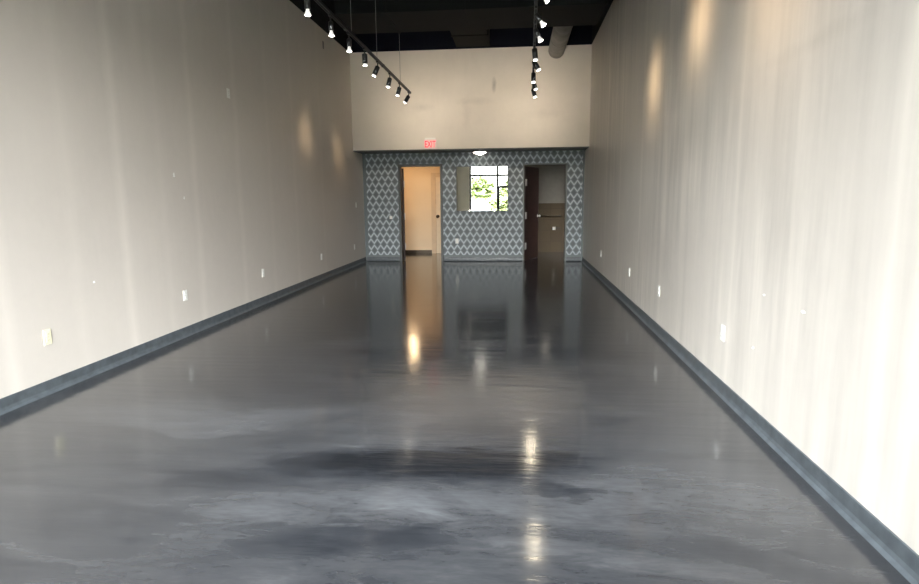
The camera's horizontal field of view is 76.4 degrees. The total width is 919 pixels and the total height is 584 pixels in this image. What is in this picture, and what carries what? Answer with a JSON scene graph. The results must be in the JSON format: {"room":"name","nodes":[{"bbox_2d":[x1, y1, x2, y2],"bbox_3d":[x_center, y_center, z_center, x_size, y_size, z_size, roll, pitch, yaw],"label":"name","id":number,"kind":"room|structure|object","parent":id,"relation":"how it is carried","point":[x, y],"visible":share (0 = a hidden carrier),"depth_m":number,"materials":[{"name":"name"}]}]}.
{"room":"empty retail space","nodes":[
{"label":"empty retail space","id":0,"kind":"room"},
{"bbox_2d":[0,0,365,398],"bbox_3d":[-3.165,-2.389,6.371,0.200,5.750,15.370,0,9,6],"label":"wall","id":1,"kind":"structure","parent":0,"point":[102,102],"depth_m":5.99,"materials":[{"name":"beige paint"}]},
{"bbox_2d":[43,329,51,344],"bbox_3d":[-3.247,0.355,4.602,0.010,0.120,0.076,0,9,6],"label":"wall outlet","id":2,"kind":"object","parent":1,"relation":"attached to","point":[47,337],"visible":1,"depth_m":4.60,"materials":[{"name":"beige plastic"}]},
{"bbox_2d":[0,257,366,414],"bbox_3d":[-3.013,0.384,6.903,0.034,0.105,15.170,0,9,6],"label":"baseboard","id":3,"kind":"structure","parent":1,"relation":"attached to","point":[16,400],"depth_m":5.67,"materials":[{"name":"rubber"}]},
{"bbox_2d":[183,290,187,300],"bbox_3d":[-3.060,0.038,6.518,0.010,0.120,0.076,0,9,6],"label":"wall outlet","id":4,"kind":"object","parent":1,"relation":"attached to","point":[185,297],"visible":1,"depth_m":6.51,"materials":[{"name":"white plastic"}]},
{"bbox_2d":[226,88,229,98],"bbox_3d":[-2.953,-2.539,7.461,0.010,0.120,0.076,0,9,6],"label":"wall outlet","id":5,"kind":"object","parent":1,"relation":"attached to","point":[227,89],"visible":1,"depth_m":7.45,"materials":[{"name":"white plastic"}]},
{"bbox_2d":[0,252,910,583],"bbox_3d":[-0.296,0.297,7.936,5.643,0.100,18.150,0,9,6],"label":"floor","id":6,"kind":"structure","parent":0,"point":[422,418],"depth_m":3.39,"materials":[{"name":"grey concrete"}]},
{"bbox_2d":[350,25,591,153],"bbox_3d":[0.231,-4.790,13.072,5.243,3.180,0.790,0,9,6],"label":"wall","id":7,"kind":"structure","parent":0,"point":[468,99],"depth_m":12.74,"materials":[{"name":"beige paint"}]},
{"bbox_2d":[424,138,436,148],"bbox_3d":[-0.651,-3.306,12.978,0.290,0.235,0.033,0,9,6],"label":"exit sign","id":8,"kind":"object","parent":7,"relation":"attached to","point":[429,143],"visible":1,"depth_m":12.96,"materials":[{"name":"white plastic"}]},
{"bbox_2d":[473,150,485,155],"bbox_3d":[0.461,-3.157,13.317,0.320,0.126,0.320,0,9,6],"label":"ceiling light","id":9,"kind":"object","parent":7,"relation":"attached to","point":[478,152],"visible":1,"depth_m":13.21,"materials":[{"name":"white plastic"}]},
{"bbox_2d":[548,26,572,58],"bbox_3d":[1.928,-4.925,11.023,0.354,0.354,2.870,0,9,6],"label":"duct","id":10,"kind":"object","parent":7,"relation":"attached to","point":[560,35],"visible":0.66,"depth_m":11.20,"materials":[{"name":"grey metal"}]},
{"bbox_2d":[362,150,584,260],"bbox_3d":[0.303,-2.025,13.987,5.643,2.570,0.150,0,9,6],"label":"wall","id":11,"kind":"structure","parent":0,"point":[479,233],"depth_m":13.94,"materials":[{"name":"paper"}]},
{"bbox_2d":[367,257,399,260],"bbox_3d":[-1.865,-0.807,14.300,0.812,0.105,0.034,0,9,6],"label":"baseboard","id":12,"kind":"structure","parent":11,"relation":"attached to","point":[368,258],"depth_m":14.30,"materials":[{"name":"rubber"}]},
{"bbox_2d":[398,164,443,260],"bbox_3d":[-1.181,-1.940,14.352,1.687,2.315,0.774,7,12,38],"label":"door frame","id":13,"kind":"structure","parent":11,"relation":"in","point":[401,183],"depth_m":14.09,"materials":[{"name":"black wood"}]},
{"bbox_2d":[456,166,507,210],"bbox_3d":[0.530,-2.439,13.789,1.229,1.049,0.028,1,9,7],"label":"window","id":14,"kind":"structure","parent":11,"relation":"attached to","point":[478,188],"depth_m":13.78,"materials":[{"name":"glass"}]},
{"bbox_2d":[444,257,521,260],"bbox_3d":[0.559,-0.792,14.066,1.886,0.105,0.034,0,9,6],"label":"baseboard","id":15,"kind":"structure","parent":11,"relation":"attached to","point":[445,258],"depth_m":14.07,"materials":[{"name":"rubber"}]},
{"bbox_2d":[522,163,567,260],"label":"door","id":16,"kind":"structure","parent":11,"relation":"in","point":[530,174],"depth_m":14.16,"materials":[{"name":"brown wood"}]},
{"bbox_2d":[566,257,580,260],"bbox_3d":[2.707,-0.779,13.859,0.348,0.105,0.034,0,9,6],"label":"baseboard","id":17,"kind":"structure","parent":11,"relation":"attached to","point":[567,258],"depth_m":13.87,"materials":[{"name":"stone"}]},
{"bbox_2d":[402,165,565,251],"bbox_3d":[0.778,-2.188,15.201,5.400,2.500,2.380,0,9,6],"label":"wall","id":18,"kind":"structure","parent":0,"point":[551,177],"depth_m":16.11,"materials":[{"name":"paint"}]},
{"bbox_2d":[405,250,431,252],"bbox_3d":[-1.241,-1.126,16.315,0.960,0.090,0.012,0,9,6],"label":"baseboard","id":19,"kind":"structure","parent":18,"relation":"attached to","point":[406,251],"depth_m":16.30,"materials":[{"name":"black rubber"}]},
{"bbox_2d":[431,173,440,252],"bbox_3d":[-0.280,-2.154,16.005,1.000,2.200,0.115,0,9,6],"label":"door","id":20,"kind":"structure","parent":18,"relation":"in","point":[435,177],"depth_m":16.06,"materials":[{"name":"beige paint"}]},
{"bbox_2d":[582,0,918,554],"bbox_3d":[2.253,-2.356,5.848,0.200,5.750,15.370,0,9,6],"label":"wall","id":21,"kind":"structure","parent":0,"point":[739,152],"depth_m":3.41,"materials":[{"name":"beige paint"}]},
{"bbox_2d":[720,324,724,341],"bbox_3d":[1.994,0.311,4.430,0.010,0.120,0.076,0,9,6],"label":"wall outlet","id":22,"kind":"object","parent":21,"relation":"attached to","point":[722,332],"visible":1,"depth_m":4.42,"materials":[{"name":"white plastic"}]},
{"bbox_2d":[581,257,918,583],"bbox_3d":[2.172,0.415,6.402,0.034,0.105,15.170,0,9,6],"label":"baseboard","id":23,"kind":"structure","parent":21,"relation":"attached to","point":[905,560],"depth_m":3.14,"materials":[{"name":"rubber"}]},
{"bbox_3d":[-0.484,-5.290,5.644,5.643,0.160,15.370,0,9,6],"label":"ceiling","id":24,"kind":"structure","parent":0,"visible":0},
{"bbox_2d":[314,0,410,93],"bbox_3d":[-1.457,-4.125,5.982,0.042,2.269,10.380,0,9,6],"label":"track","id":25,"kind":"object","parent":24,"relation":"hanging from","point":[320,3],"visible":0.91,"depth_m":7.55,"materials":[{"name":"black metal"}]},
{"bbox_2d":[304,0,310,15],"bbox_3d":[-1.491,-2.822,5.716,0.066,0.225,0.100,0,9,6],"label":"track spotlight","id":26,"kind":"object","parent":25,"relation":"hanging from","point":[306,2],"visible":1,"depth_m":5.70,"materials":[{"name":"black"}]},
{"bbox_2d":[328,14,333,36],"bbox_3d":[-1.420,-2.939,6.444,0.066,0.225,0.100,0,9,6],"label":"track spotlight","id":27,"kind":"object","parent":25,"relation":"hanging from","point":[330,23],"visible":1,"depth_m":6.43,"materials":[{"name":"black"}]},
{"bbox_2d":[347,32,351,52],"bbox_3d":[-1.351,-3.052,7.151,0.066,0.224,0.100,0,9,6],"label":"track spotlight","id":28,"kind":"object","parent":25,"relation":"hanging from","point":[349,45],"visible":1,"depth_m":7.13,"materials":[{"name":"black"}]},
{"bbox_2d":[362,48,367,65],"bbox_3d":[-1.280,-3.169,7.878,0.072,0.225,0.100,0,9,6],"label":"track spotlight","id":29,"kind":"object","parent":25,"relation":"hanging from","point":[364,55],"visible":1,"depth_m":7.86,"materials":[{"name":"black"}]},
{"bbox_2d":[372,61,379,76],"bbox_3d":[-1.236,-3.292,8.628,0.123,0.217,0.100,0,9,6],"label":"track spotlight","id":30,"kind":"object","parent":25,"relation":"hanging from","point":[376,69],"visible":1,"depth_m":8.61,"materials":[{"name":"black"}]},
{"bbox_2d":[386,73,391,87],"bbox_3d":[-1.143,-3.422,9.452,0.102,0.223,0.100,0,9,6],"label":"track spotlight","id":31,"kind":"object","parent":25,"relation":"hanging from","point":[388,84],"visible":1,"depth_m":9.43,"materials":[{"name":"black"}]},
{"bbox_2d":[396,82,400,95],"bbox_3d":[-1.069,-3.549,10.239,0.107,0.222,0.100,0,9,6],"label":"track spotlight","id":32,"kind":"object","parent":25,"relation":"hanging from","point":[398,91],"visible":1,"depth_m":10.22,"materials":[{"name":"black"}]},
{"bbox_2d":[403,92,409,103],"bbox_3d":[-1.004,-3.693,11.105,0.137,0.211,0.100,0,9,6],"label":"track spotlight","id":33,"kind":"object","parent":25,"relation":"hanging from","point":[407,98],"visible":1,"depth_m":11.08,"materials":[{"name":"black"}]},
{"bbox_2d":[334,0,606,33],"bbox_3d":[0.170,-5.029,9.148,4.080,1.472,1.140,0,9,6],"label":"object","id":34,"kind":"structure","parent":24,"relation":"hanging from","point":[392,16],"depth_m":8.96,"materials":[{"name":"black paint"}]},
{"bbox_2d":[450,29,489,46],"bbox_3d":[0.154,-5.262,11.152,0.750,0.442,2.830,0,9,6],"label":"duct","id":35,"kind":"object","parent":34,"relation":"attached to","point":[462,38],"visible":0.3,"depth_m":11.91,"materials":[{"name":"black metal"}]},
{"bbox_2d":[532,0,537,71],"bbox_3d":[0.772,-4.112,5.766,0.046,2.269,10.380,1,9,7],"label":"track","id":36,"kind":"object","parent":24,"relation":"hanging from","point":[535,1],"visible":0.34,"depth_m":7.01,"materials":[{"name":"black metal"}]},
{"bbox_2d":[531,67,535,82],"bbox_3d":[1.161,-3.396,9.161,0.072,0.225,0.100,0,9,6],"label":"track spotlight","id":37,"kind":"object","parent":36,"relation":"hanging from","point":[533,74],"visible":1,"depth_m":9.14,"materials":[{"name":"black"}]},
{"bbox_2d":[531,86,536,97],"bbox_3d":[1.343,-3.618,10.532,0.107,0.222,0.100,0,9,6],"label":"track spotlight","id":38,"kind":"object","parent":36,"relation":"hanging from","point":[533,91],"visible":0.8,"depth_m":10.51,"materials":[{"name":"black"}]},
{"bbox_2d":[532,81,536,89],"bbox_3d":[1.258,-3.500,9.796,0.110,0.222,0.100,0,9,6],"label":"track spotlight","id":39,"kind":"object","parent":36,"relation":"hanging from","point":[534,85],"visible":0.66,"depth_m":9.78,"materials":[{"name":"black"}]},
{"bbox_2d":[532,42,537,60],"bbox_3d":[0.993,-3.160,7.689,0.082,0.224,0.100,0,9,6],"label":"track spotlight","id":40,"kind":"object","parent":36,"relation":"hanging from","point":[534,50],"visible":1,"depth_m":7.67,"materials":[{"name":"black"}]},
{"bbox_2d":[532,61,539,70],"bbox_3d":[1.101,-3.275,8.372,0.128,0.215,0.100,0,9,6],"label":"track spotlight","id":41,"kind":"object","parent":36,"relation":"hanging from","point":[535,63],"visible":0.74,"depth_m":8.35,"materials":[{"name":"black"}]},
{"bbox_2d":[533,22,542,42],"bbox_3d":[0.918,-3.022,6.802,0.119,0.216,0.100,0,9,6],"label":"track spotlight","id":42,"kind":"object","parent":36,"relation":"hanging from","point":[536,32],"visible":1,"depth_m":6.79,"materials":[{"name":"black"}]},
{"bbox_2d":[534,6,545,27],"bbox_3d":[0.862,-2.937,6.242,0.134,0.208,0.100,0,9,6],"label":"track spotlight","id":43,"kind":"object","parent":36,"relation":"hanging from","point":[537,16],"visible":1,"depth_m":6.23,"materials":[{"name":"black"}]}
]}

